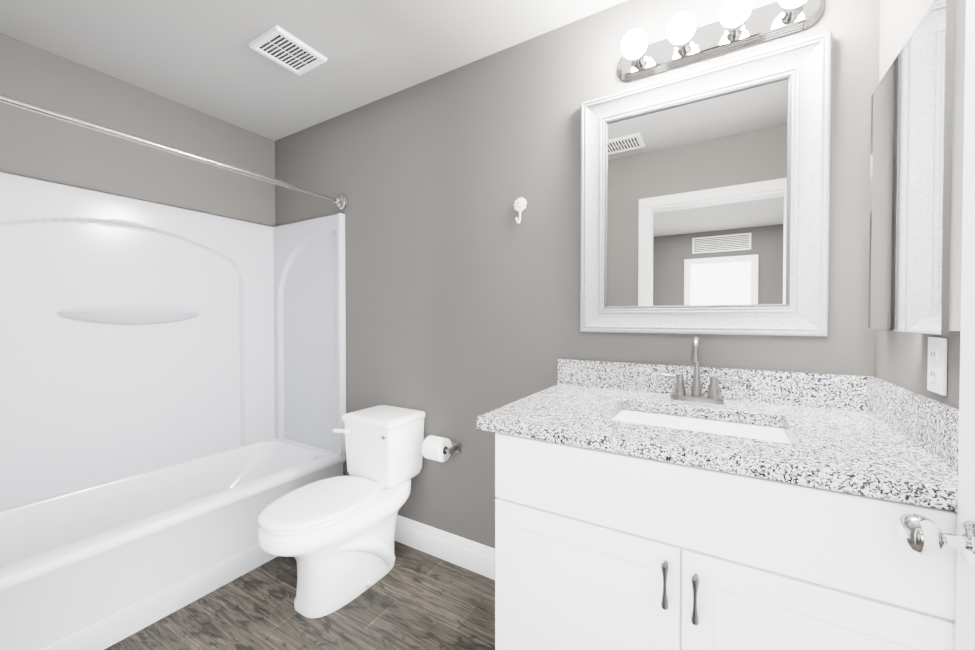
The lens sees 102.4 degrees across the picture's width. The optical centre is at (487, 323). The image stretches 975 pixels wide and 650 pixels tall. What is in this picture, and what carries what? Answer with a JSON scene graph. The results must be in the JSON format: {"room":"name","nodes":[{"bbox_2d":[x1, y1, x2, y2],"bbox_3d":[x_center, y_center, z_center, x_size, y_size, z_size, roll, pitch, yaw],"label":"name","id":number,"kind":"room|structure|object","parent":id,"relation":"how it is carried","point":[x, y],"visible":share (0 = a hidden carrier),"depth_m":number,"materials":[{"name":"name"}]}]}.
{"room":"bathroom","nodes":[
{"label":"bathroom","id":0,"kind":"room"},
{"bbox_2d":[0,33,274,226],"bbox_3d":[-1.947,-0.029,2.043,0.120,2.440,1.663,0,1,31],"label":"wall","id":1,"kind":"structure","parent":0,"point":[39,146],"depth_m":2.02,"materials":[{"name":"grey paint"}]},
{"bbox_2d":[104,540,494,649],"bbox_3d":[-1.012,1.274,-0.327,4.175,0.100,5.041,0,1,31],"label":"floor","id":2,"kind":"structure","parent":0,"point":[413,599],"depth_m":1.60,"materials":[{"name":"wood"}]},
{"bbox_2d":[0,171,345,649],"bbox_3d":[-1.552,0.274,1.882,0.721,1.838,1.534,0,1,31],"label":"shower","id":3,"kind":"object","parent":2,"relation":"on","point":[172,395],"visible":1,"depth_m":1.97,"materials":[{"name":"white plastic"}]},
{"bbox_2d":[258,405,424,617],"bbox_3d":[-0.654,0.826,1.804,0.394,0.737,0.757,0,1,31],"label":"toilet","id":4,"kind":"object","parent":2,"relation":"on","point":[333,537],"visible":1,"depth_m":1.72,"materials":[{"name":"white ceramic"}]},
{"bbox_2d":[477,337,958,649],"bbox_3d":[0.551,0.625,1.129,0.978,1.157,0.675,0,1,31],"label":"bathroom vanity","id":5,"kind":"object","parent":2,"relation":"on","point":[644,506],"visible":1,"depth_m":0.88,"materials":[{"name":"granite"},{"name":"painted wood"},{"name":"metal"}]},
{"bbox_2d":[0,0,626,140],"bbox_3d":[-1.012,-1.266,-0.362,4.175,0.100,5.041,0,1,31],"label":"ceiling","id":6,"kind":"structure","parent":0,"point":[201,56],"depth_m":1.73,"materials":[{"name":"grey paint"}]},
{"bbox_2d":[248,25,326,74],"bbox_3d":[-0.909,-1.237,1.796,0.217,0.016,0.246,0,1,31],"label":"ceiling vent","id":7,"kind":"object","parent":6,"relation":"in","point":[284,48],"visible":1,"depth_m":1.78,"materials":[{"name":"white plastic"}]},
{"bbox_2d":[275,0,879,548],"bbox_3d":[-0.129,-0.028,1.994,3.289,2.440,0.120,0,1,31],"label":"wall","id":8,"kind":"structure","parent":0,"point":[461,290],"depth_m":1.83,"materials":[{"name":"grey paint"}]},
{"bbox_2d":[0,94,347,209],"bbox_3d":[-1.264,-0.717,1.694,0.092,0.092,1.537,0,1,31],"label":"curtain rod","id":9,"kind":"object","parent":8,"relation":"attached to","point":[341,201],"visible":1,"depth_m":1.56,"materials":[{"name":"silver metal"}]},
{"bbox_2d":[422,435,460,461],"bbox_3d":[-0.245,0.615,1.929,0.196,0.112,0.122,0,1,31],"label":"toilet paper holder","id":10,"kind":"object","parent":8,"relation":"attached to","point":[439,449],"visible":1,"depth_m":1.89,"materials":[{"name":"white paper"}]},
{"bbox_2d":[394,515,494,579],"bbox_3d":[-0.254,1.124,2.004,1.396,0.136,0.016,0,1,31],"label":"baseboard","id":11,"kind":"structure","parent":8,"relation":"attached to","point":[476,557],"depth_m":1.97,"materials":[{"name":"white wood"}]},
{"bbox_2d":[514,197,526,223],"bbox_3d":[0.136,-0.497,1.730,0.064,0.122,0.046,0,1,31],"label":"hanger","id":12,"kind":"object","parent":8,"relation":"attached to","point":[520,204],"visible":1,"depth_m":1.74,"materials":[{"name":"white"}]},
{"bbox_2d":[579,30,832,337],"bbox_3d":[0.711,-0.422,1.393,0.776,0.925,0.036,0,1,31],"label":"framed mirror","id":13,"kind":"object","parent":8,"relation":"attached to","point":[705,200],"visible":1,"depth_m":1.36,"materials":[{"name":"white wood"}]},
{"bbox_2d":[617,0,824,81],"bbox_3d":[0.729,-0.977,1.295,0.618,0.108,0.172,0,1,31],"label":"sconce","id":14,"kind":"object","parent":8,"relation":"attached to","point":[739,24],"visible":1,"depth_m":1.30,"materials":[{"name":"silver metal"}]},
{"bbox_2d":[875,0,960,408],"bbox_3d":[0.773,-0.006,0.416,0.120,2.440,1.663,0,1,31],"label":"wall","id":15,"kind":"structure","parent":0,"point":[901,359],"depth_m":0.98,"materials":[{"name":"grey paint"}]},
{"bbox_2d":[868,0,965,334],"bbox_3d":[0.968,-0.305,0.896,0.039,0.647,0.427,0,1,31],"label":"medicine cabinet mirror","id":16,"kind":"object","parent":15,"relation":"attached to","point":[916,183],"visible":0.98,"depth_m":0.81,"materials":[{"name":"white mirror"}]},
{"bbox_2d":[896,0,974,649],"bbox_3d":[0.519,0.197,0.284,0.121,2.013,0.836,0,1,31],"label":"door","id":17,"kind":"structure","parent":15,"relation":"in","point":[919,535],"depth_m":0.60,"materials":[{"name":"white"}]},
{"bbox_2d":[927,337,947,395],"bbox_3d":[0.937,0.088,0.820,0.010,0.116,0.072,0,1,31],"label":"electrical outlet plate","id":18,"kind":"object","parent":15,"relation":"attached to","point":[937,368],"visible":1,"depth_m":0.81,"materials":[{"name":"white plastic"}]}
]}

